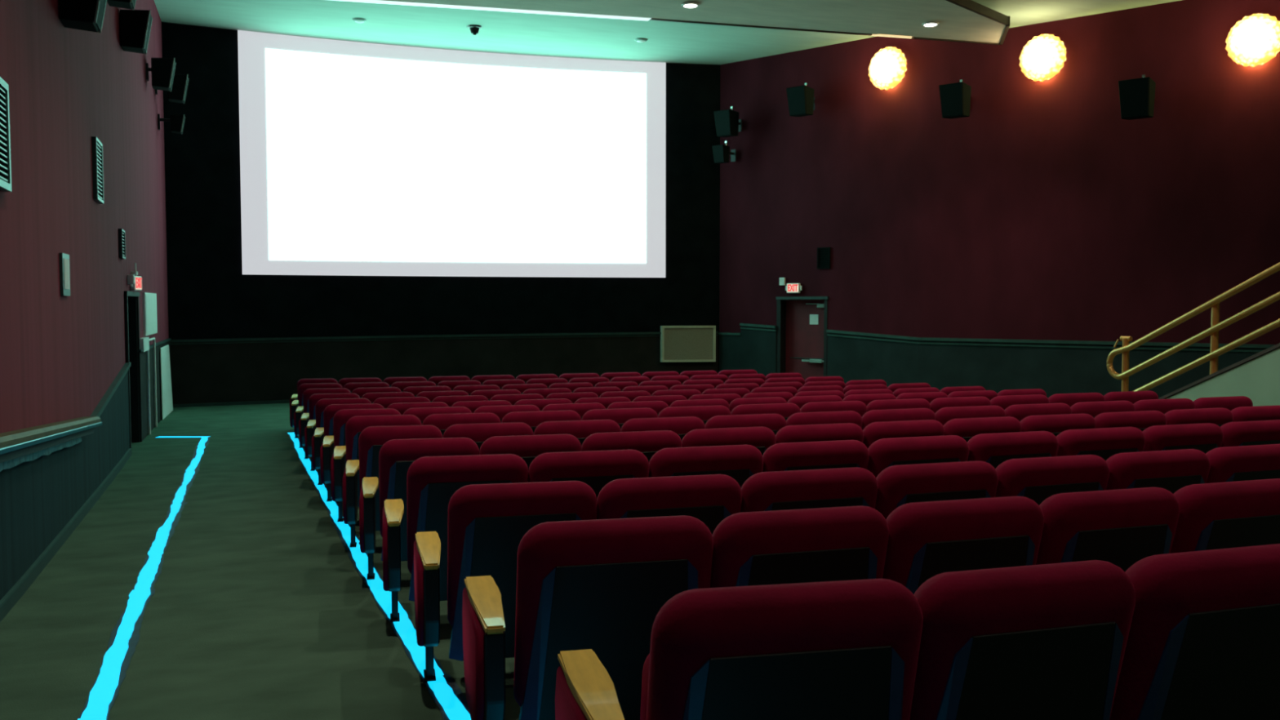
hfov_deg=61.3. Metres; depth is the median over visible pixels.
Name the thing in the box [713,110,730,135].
grille
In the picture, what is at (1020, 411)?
seat
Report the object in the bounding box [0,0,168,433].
wall
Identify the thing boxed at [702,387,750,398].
seat
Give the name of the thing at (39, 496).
wainscoting
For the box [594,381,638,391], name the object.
seat
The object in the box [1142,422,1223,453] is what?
seat
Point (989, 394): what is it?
seat
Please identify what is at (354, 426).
seat
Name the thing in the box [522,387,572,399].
seat
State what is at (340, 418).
seat
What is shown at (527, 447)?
seat
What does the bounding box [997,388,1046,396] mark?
seat
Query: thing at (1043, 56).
wall sconce
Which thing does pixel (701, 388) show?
seat
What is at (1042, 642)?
seat
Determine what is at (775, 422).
seat
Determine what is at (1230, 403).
seat
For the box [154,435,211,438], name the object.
light strip
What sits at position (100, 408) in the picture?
trim
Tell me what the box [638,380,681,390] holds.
seat
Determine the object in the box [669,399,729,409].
seat
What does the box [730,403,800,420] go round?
seat
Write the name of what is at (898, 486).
seat
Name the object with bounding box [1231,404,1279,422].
seat
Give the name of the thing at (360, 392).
seat
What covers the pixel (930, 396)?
seat
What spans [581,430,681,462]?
seat
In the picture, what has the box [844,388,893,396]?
seat
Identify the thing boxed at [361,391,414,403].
seat
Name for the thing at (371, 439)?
seat
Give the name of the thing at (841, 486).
seat
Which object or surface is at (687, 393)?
seat
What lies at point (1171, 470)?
seat
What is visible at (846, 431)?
seat
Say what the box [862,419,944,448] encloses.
seat
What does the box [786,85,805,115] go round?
grille
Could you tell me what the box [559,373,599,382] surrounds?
seat
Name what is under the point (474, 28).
dome camera
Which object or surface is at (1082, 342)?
trim
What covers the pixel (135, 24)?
speaker
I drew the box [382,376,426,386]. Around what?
seat
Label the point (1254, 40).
wall sconce
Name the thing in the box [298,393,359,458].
seat
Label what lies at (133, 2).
grille
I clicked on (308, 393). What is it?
seat
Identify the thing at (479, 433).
seat
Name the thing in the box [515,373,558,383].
seat
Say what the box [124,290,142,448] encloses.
door frame
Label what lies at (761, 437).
seat
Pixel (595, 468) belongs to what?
seat
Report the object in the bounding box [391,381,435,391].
seat
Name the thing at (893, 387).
seat
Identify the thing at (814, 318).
paper notice
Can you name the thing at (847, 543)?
seat
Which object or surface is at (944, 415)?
seat
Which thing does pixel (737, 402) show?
seat
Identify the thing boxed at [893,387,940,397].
seat
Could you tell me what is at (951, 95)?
grille
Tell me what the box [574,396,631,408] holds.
seat
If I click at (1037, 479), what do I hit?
seat
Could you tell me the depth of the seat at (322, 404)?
11.75 m
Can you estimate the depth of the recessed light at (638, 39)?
20.68 m
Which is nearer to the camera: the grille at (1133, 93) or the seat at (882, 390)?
the seat at (882, 390)
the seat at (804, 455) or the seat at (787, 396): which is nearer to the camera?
the seat at (804, 455)
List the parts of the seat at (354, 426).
armrest, backrest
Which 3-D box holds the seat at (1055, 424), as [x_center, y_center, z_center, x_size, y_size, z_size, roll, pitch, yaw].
[2.976,0.858,8.256,0.700,0.942,0.723,-1,3,-19]
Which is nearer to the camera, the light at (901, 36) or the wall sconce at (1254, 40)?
the wall sconce at (1254, 40)
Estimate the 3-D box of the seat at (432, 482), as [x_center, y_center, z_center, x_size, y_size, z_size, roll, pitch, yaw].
[-1.009,0.942,5.834,0.741,0.945,0.794,-1,3,-13]
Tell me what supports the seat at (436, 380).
on the floor
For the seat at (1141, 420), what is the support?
on the floor
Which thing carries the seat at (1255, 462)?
on the floor
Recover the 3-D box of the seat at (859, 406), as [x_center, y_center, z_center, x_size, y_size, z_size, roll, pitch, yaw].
[1.666,0.825,10.161,0.714,0.921,0.723,-1,3,-19]
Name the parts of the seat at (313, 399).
armrest, backrest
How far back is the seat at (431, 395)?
13.10 m
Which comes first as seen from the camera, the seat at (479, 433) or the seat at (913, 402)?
the seat at (479, 433)
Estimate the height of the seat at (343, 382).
0.795 m
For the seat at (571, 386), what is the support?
on the floor
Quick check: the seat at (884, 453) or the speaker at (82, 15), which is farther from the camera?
the speaker at (82, 15)
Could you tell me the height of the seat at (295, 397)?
0.795 m
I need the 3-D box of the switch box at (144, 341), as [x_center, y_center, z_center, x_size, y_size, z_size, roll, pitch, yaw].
[-7.190,0.367,15.805,0.066,1.410,1.698,-1,3,-19]
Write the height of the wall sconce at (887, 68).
0.804 m
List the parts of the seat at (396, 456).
armrest, backrest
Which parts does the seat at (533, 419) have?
backrest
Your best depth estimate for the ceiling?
19.78 m
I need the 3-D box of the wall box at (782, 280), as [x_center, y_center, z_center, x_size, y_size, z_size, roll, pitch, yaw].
[2.915,-1.609,22.108,0.120,0.156,0.048,3,4,41]
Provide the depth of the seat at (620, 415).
9.14 m
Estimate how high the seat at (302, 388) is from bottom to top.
0.802 m
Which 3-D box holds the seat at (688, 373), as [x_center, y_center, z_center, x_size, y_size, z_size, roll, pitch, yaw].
[0.865,0.559,18.158,0.714,0.795,0.723,-1,3,-19]
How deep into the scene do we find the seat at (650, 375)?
17.57 m
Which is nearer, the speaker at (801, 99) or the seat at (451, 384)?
the seat at (451, 384)
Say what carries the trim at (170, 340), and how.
attached to the wall at (210, 296)
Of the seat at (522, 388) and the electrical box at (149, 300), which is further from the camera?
the electrical box at (149, 300)
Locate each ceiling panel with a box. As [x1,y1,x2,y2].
[330,0,687,21]
[649,0,1009,44]
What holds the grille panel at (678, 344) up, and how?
attached to the wall at (210, 296)
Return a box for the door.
[785,299,824,379]
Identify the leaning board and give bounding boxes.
[160,344,173,419]
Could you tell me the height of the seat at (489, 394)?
0.827 m
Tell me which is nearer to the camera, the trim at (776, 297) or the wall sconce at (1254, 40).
the wall sconce at (1254, 40)
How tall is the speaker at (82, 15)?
0.486 m
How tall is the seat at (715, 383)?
0.811 m
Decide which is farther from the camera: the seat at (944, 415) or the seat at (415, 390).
the seat at (415, 390)
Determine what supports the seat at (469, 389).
on the floor
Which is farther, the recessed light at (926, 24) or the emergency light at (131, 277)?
the recessed light at (926, 24)
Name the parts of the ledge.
rail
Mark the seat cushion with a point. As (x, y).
(646, 666)
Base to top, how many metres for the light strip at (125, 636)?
0.297 m
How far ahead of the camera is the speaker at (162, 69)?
16.56 m
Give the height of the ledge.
0.738 m
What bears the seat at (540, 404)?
on the floor
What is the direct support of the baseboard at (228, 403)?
attached to the wall at (210, 296)
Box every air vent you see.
[0,76,11,191]
[91,136,103,204]
[118,228,125,258]
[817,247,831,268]
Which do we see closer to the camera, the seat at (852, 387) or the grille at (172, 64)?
the seat at (852, 387)
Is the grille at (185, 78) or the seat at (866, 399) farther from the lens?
the grille at (185, 78)
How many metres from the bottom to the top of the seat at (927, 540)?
0.944 m
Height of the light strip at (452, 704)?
0.374 m
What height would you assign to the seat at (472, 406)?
0.863 m
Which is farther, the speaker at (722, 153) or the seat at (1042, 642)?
the speaker at (722, 153)
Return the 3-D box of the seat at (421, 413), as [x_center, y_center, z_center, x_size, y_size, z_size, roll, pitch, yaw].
[-1.939,0.862,10.141,0.672,0.893,0.723,-1,3,-16]
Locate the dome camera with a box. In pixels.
[466,24,482,35]
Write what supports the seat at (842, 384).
on the floor
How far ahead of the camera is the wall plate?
8.57 m
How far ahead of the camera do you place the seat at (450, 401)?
12.05 m
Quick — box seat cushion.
[640,653,649,719]
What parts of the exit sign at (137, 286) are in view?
stem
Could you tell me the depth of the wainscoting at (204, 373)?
21.43 m
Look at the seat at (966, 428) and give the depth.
7.67 m
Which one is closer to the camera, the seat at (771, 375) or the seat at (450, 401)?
the seat at (450, 401)
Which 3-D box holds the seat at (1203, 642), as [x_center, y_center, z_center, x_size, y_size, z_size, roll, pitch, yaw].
[1.387,0.940,2.994,0.682,0.966,0.723,-1,3,-18]
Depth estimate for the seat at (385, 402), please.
11.87 m
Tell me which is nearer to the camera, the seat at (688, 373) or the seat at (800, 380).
the seat at (800, 380)
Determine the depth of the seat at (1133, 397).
10.94 m
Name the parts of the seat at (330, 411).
armrest, backrest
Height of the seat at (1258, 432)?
0.945 m
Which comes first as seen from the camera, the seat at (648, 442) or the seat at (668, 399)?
the seat at (648, 442)
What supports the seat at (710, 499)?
on the floor
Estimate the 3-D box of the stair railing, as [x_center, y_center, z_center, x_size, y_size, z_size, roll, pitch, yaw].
[6.906,-0.871,10.010,0.113,4.352,6.990,-1,3,-21]
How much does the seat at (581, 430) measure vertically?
0.932 m
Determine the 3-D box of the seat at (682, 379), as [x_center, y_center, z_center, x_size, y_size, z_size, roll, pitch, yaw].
[0.354,0.626,16.795,0.673,0.802,0.723,-1,3,-19]
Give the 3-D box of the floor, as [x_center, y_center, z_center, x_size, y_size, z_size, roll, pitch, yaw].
[5.101,1.158,10.526,21.960,0.678,28.440,-1,3,-21]
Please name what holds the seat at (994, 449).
on the floor
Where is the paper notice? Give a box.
[809,314,818,324]
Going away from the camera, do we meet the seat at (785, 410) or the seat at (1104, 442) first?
the seat at (1104, 442)
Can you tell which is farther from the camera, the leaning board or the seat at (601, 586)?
the leaning board
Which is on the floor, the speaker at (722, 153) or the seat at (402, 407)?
the seat at (402, 407)
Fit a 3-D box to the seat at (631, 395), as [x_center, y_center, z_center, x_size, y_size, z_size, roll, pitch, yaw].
[-0.279,0.776,13.028,0.676,0.844,0.723,-1,3,-19]
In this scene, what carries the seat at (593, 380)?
on the floor
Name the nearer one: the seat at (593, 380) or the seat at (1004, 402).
the seat at (1004, 402)
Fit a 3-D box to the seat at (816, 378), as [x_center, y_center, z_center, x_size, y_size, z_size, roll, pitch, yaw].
[2.649,0.638,16.424,0.681,0.811,0.723,-1,3,-19]
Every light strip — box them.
[76,436,210,719]
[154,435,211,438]
[287,432,471,719]
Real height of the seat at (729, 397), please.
0.863 m
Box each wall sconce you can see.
[868,46,906,89]
[1018,34,1066,81]
[1225,13,1279,66]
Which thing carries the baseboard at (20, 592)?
attached to the wall at (60, 355)
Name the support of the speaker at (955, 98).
attached to the wall at (1042, 211)
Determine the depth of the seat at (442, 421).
8.73 m
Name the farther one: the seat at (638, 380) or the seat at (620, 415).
the seat at (638, 380)
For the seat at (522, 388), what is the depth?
14.55 m
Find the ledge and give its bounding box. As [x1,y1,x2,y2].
[0,416,102,471]
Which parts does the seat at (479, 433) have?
backrest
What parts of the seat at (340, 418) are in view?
armrest, backrest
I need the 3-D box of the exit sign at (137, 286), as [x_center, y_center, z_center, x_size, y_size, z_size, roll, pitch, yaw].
[-6.624,-1.089,14.165,0.107,0.360,0.312,0,3,-3]
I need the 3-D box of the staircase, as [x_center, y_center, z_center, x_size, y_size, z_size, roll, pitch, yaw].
[7.497,-0.520,10.441,1.514,3.630,8.034,-1,3,-21]
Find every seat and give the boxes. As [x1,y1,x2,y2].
[289,377,337,405]
[289,382,342,438]
[293,387,351,448]
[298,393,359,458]
[304,398,371,471]
[311,403,383,484]
[320,408,400,501]
[330,414,422,521]
[337,377,382,387]
[342,425,442,547]
[343,382,390,393]
[351,386,401,398]
[359,437,479,579]
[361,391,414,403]
[373,396,431,408]
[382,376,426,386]
[382,453,528,622]
[386,401,448,414]
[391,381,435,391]
[402,386,451,396]
[403,406,471,423]
[413,480,597,682]
[416,391,468,402]
[422,412,500,437]
[427,375,470,386]
[432,395,488,406]
[436,380,481,391]
[443,422,533,450]
[451,400,511,413]
[452,384,500,395]
[462,515,713,719]
[470,389,521,400]
[471,374,515,384]
[474,404,539,422]
[479,434,581,470]
[481,379,524,389]
[489,393,544,404]
[501,383,547,394]
[501,409,581,435]
[514,398,572,410]
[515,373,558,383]
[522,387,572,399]
[525,377,568,388]
[528,448,648,498]
[533,419,620,446]
[542,402,605,418]
[545,391,598,403]
[548,382,593,392]
[555,578,923,719]
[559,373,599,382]
[568,377,609,386]
[573,386,621,397]
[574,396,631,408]
[581,407,657,429]
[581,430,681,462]
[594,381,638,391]
[596,474,742,535]
[599,391,650,401]
[600,372,641,381]
[607,400,668,414]
[609,376,650,385]
[620,416,705,439]
[622,385,668,395]
[632,395,687,407]
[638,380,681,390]
[641,371,679,380]
[648,444,763,488]
[650,375,689,384]
[651,389,701,399]
[657,404,731,425]
[669,384,715,394]
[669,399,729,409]
[679,370,717,378]
[681,426,776,454]
[682,379,724,387]
[688,393,741,404]
[689,374,728,382]
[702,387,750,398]
[704,413,786,435]
[710,505,888,587]
[715,382,759,391]
[717,369,757,377]
[724,377,764,386]
[728,373,765,381]
[728,396,786,412]
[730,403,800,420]
[740,466,877,512]
[742,391,793,401]
[750,386,797,396]
[760,382,803,390]
[762,440,869,471]
[764,377,804,385]
[765,373,802,380]
[775,422,863,444]
[786,395,842,408]
[786,410,862,427]
[794,390,844,399]
[797,385,844,392]
[800,400,866,417]
[803,380,845,388]
[804,376,844,382]
[842,393,896,406]
[843,383,888,394]
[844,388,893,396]
[845,379,886,386]
[861,408,936,430]
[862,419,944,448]
[866,398,930,411]
[866,435,968,477]
[875,460,998,519]
[882,496,1044,594]
[887,382,930,392]
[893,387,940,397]
[896,391,948,403]
[909,560,1135,719]
[929,396,991,413]
[934,405,1005,426]
[940,386,985,395]
[943,416,1022,442]
[947,390,998,399]
[967,431,1058,468]
[990,394,1049,409]
[995,454,1109,505]
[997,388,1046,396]
[1004,402,1071,422]
[1020,413,1096,436]
[1035,487,1179,571]
[1048,392,1105,407]
[1056,426,1145,461]
[1071,400,1135,417]
[1093,410,1166,431]
[1103,391,1158,404]
[1106,448,1210,493]
[1109,543,1279,719]
[1133,398,1195,413]
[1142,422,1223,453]
[1164,407,1233,426]
[1169,478,1279,553]
[1193,395,1253,411]
[1205,444,1279,483]
[1220,419,1279,447]
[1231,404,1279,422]
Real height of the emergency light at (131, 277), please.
0.120 m
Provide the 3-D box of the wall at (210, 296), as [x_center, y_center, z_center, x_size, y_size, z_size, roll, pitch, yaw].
[-3.559,-2.734,21.682,11.232,7.056,0.712,-1,3,-19]
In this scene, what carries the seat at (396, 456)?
on the floor
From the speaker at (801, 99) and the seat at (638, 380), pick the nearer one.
the seat at (638, 380)
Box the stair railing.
[1106,262,1279,391]
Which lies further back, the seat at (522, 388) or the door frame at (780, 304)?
the door frame at (780, 304)
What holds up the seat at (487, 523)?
on the floor
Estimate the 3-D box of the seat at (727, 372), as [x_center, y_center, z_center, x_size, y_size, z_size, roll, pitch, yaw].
[1.531,0.547,18.393,0.761,0.795,0.723,-1,3,-19]
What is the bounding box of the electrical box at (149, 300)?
[142,292,157,336]
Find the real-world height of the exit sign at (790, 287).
0.198 m
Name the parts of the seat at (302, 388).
armrest, backrest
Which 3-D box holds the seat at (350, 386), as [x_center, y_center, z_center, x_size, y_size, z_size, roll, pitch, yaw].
[-3.908,0.700,15.361,0.672,0.802,0.723,-1,3,-16]
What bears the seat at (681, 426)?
on the floor
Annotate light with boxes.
[126,274,134,284]
[681,2,699,8]
[871,34,911,38]
[921,22,939,26]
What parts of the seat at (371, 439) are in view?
armrest, backrest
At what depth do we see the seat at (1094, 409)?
9.42 m
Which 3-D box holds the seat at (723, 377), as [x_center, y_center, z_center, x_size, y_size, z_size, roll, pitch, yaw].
[0.963,0.615,17.010,0.673,0.802,0.723,-1,3,-19]
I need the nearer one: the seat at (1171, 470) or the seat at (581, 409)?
the seat at (1171, 470)
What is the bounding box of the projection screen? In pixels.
[237,30,666,277]
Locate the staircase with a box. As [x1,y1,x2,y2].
[1158,342,1279,406]
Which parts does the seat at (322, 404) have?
armrest, backrest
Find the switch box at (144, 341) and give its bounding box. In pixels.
[139,337,157,434]
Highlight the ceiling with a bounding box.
[154,0,1181,64]
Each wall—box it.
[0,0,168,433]
[161,22,720,372]
[719,0,1279,360]
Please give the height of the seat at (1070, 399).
0.921 m
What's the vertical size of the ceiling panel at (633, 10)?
0.103 m
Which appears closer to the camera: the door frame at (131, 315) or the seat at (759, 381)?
the door frame at (131, 315)
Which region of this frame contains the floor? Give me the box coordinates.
[0,403,520,719]
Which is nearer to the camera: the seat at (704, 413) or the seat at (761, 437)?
the seat at (761, 437)
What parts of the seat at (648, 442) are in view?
backrest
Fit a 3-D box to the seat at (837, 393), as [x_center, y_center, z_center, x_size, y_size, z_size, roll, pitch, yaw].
[1.943,0.770,12.626,0.675,0.863,0.723,-1,3,-19]
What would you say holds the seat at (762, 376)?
on the floor
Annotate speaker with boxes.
[57,0,106,33]
[106,0,136,9]
[120,9,152,54]
[146,57,176,91]
[155,74,189,103]
[157,114,185,133]
[711,141,736,163]
[713,106,742,137]
[786,82,814,116]
[938,79,971,119]
[1118,74,1155,119]
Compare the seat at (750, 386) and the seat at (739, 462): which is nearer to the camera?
the seat at (739, 462)
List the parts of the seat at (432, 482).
armrest, backrest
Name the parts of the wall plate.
plate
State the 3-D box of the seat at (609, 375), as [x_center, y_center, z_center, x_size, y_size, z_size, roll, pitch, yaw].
[-0.418,0.582,17.705,0.735,0.795,0.723,-1,3,-19]
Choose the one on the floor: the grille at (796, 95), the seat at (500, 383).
the seat at (500, 383)
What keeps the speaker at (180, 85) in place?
attached to the wall at (60, 355)
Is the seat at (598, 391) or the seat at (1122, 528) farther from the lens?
the seat at (598, 391)
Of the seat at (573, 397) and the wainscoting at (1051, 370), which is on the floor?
the seat at (573, 397)
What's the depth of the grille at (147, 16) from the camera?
13.51 m
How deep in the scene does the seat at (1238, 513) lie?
4.06 m
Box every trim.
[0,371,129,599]
[89,361,130,417]
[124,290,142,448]
[137,331,718,351]
[137,341,170,441]
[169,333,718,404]
[718,323,1275,352]
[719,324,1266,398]
[775,296,828,299]
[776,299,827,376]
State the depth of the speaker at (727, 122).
22.16 m
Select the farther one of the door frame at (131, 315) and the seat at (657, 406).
the door frame at (131, 315)
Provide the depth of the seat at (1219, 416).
8.34 m
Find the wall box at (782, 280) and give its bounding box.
[779,277,785,284]
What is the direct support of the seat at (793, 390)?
on the floor
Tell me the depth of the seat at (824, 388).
13.54 m
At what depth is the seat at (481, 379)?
16.66 m
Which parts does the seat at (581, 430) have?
backrest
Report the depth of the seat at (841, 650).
2.31 m
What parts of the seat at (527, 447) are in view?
backrest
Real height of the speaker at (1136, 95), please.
0.695 m
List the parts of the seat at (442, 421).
backrest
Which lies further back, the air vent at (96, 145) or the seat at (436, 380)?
the seat at (436, 380)
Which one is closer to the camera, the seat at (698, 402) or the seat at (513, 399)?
the seat at (698, 402)
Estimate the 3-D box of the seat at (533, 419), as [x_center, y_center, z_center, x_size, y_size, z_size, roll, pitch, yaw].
[-0.919,0.870,9.284,0.715,0.921,0.723,-1,3,-18]
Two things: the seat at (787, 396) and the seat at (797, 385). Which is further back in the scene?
the seat at (797, 385)
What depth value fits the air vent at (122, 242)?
12.93 m
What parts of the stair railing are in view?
post, rail, post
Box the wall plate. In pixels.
[59,253,70,296]
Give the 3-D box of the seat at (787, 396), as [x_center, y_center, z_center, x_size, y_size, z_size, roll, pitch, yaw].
[1.333,0.781,12.410,0.675,0.863,0.723,-1,3,-19]
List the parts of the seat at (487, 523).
armrest, backrest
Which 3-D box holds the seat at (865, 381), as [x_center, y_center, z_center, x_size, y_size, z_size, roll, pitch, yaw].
[3.053,0.678,15.384,0.683,0.827,0.723,-1,3,-19]
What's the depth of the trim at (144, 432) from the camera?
16.15 m
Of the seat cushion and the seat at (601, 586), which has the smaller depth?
the seat cushion
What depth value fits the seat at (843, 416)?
8.52 m
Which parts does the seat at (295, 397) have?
armrest, backrest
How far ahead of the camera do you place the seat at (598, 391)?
13.73 m
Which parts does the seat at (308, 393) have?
armrest, backrest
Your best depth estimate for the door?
22.06 m
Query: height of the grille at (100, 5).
0.452 m
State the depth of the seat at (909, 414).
8.73 m
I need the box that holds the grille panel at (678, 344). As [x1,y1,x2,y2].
[660,325,715,362]
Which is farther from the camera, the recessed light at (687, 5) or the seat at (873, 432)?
the recessed light at (687, 5)
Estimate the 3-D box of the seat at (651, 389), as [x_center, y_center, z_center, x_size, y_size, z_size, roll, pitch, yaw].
[-0.036,0.734,14.295,0.683,0.827,0.723,-1,3,-19]
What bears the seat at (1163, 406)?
on the floor
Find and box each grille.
[95,0,106,31]
[131,0,135,8]
[143,13,151,53]
[169,61,175,90]
[183,76,188,102]
[711,145,724,162]
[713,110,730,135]
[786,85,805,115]
[938,82,963,116]
[1118,78,1148,117]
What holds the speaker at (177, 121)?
attached to the wall at (60, 355)
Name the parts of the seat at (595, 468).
backrest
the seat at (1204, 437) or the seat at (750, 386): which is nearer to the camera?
the seat at (1204, 437)
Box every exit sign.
[129,262,142,290]
[785,283,802,293]
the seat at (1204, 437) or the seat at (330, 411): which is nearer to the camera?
the seat at (1204, 437)
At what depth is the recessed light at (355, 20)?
19.23 m
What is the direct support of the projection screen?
attached to the wall at (210, 296)
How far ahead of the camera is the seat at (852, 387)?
13.75 m
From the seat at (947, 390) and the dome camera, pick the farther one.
the dome camera
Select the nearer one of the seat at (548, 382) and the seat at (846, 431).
the seat at (846, 431)
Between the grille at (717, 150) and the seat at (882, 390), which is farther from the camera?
the grille at (717, 150)
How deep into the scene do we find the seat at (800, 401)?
10.99 m
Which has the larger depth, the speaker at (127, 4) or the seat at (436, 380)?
the seat at (436, 380)
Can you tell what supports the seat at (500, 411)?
on the floor
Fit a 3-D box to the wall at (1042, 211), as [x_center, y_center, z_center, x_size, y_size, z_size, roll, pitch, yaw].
[11.470,-2.276,12.850,3.782,7.056,28.223,-2,4,-36]
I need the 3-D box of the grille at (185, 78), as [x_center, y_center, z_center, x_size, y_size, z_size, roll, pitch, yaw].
[-7.651,-4.560,18.192,0.085,0.402,0.325,-1,3,-21]
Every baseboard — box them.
[0,449,131,622]
[173,400,289,407]
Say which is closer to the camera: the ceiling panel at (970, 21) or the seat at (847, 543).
the seat at (847, 543)
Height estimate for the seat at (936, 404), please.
0.921 m

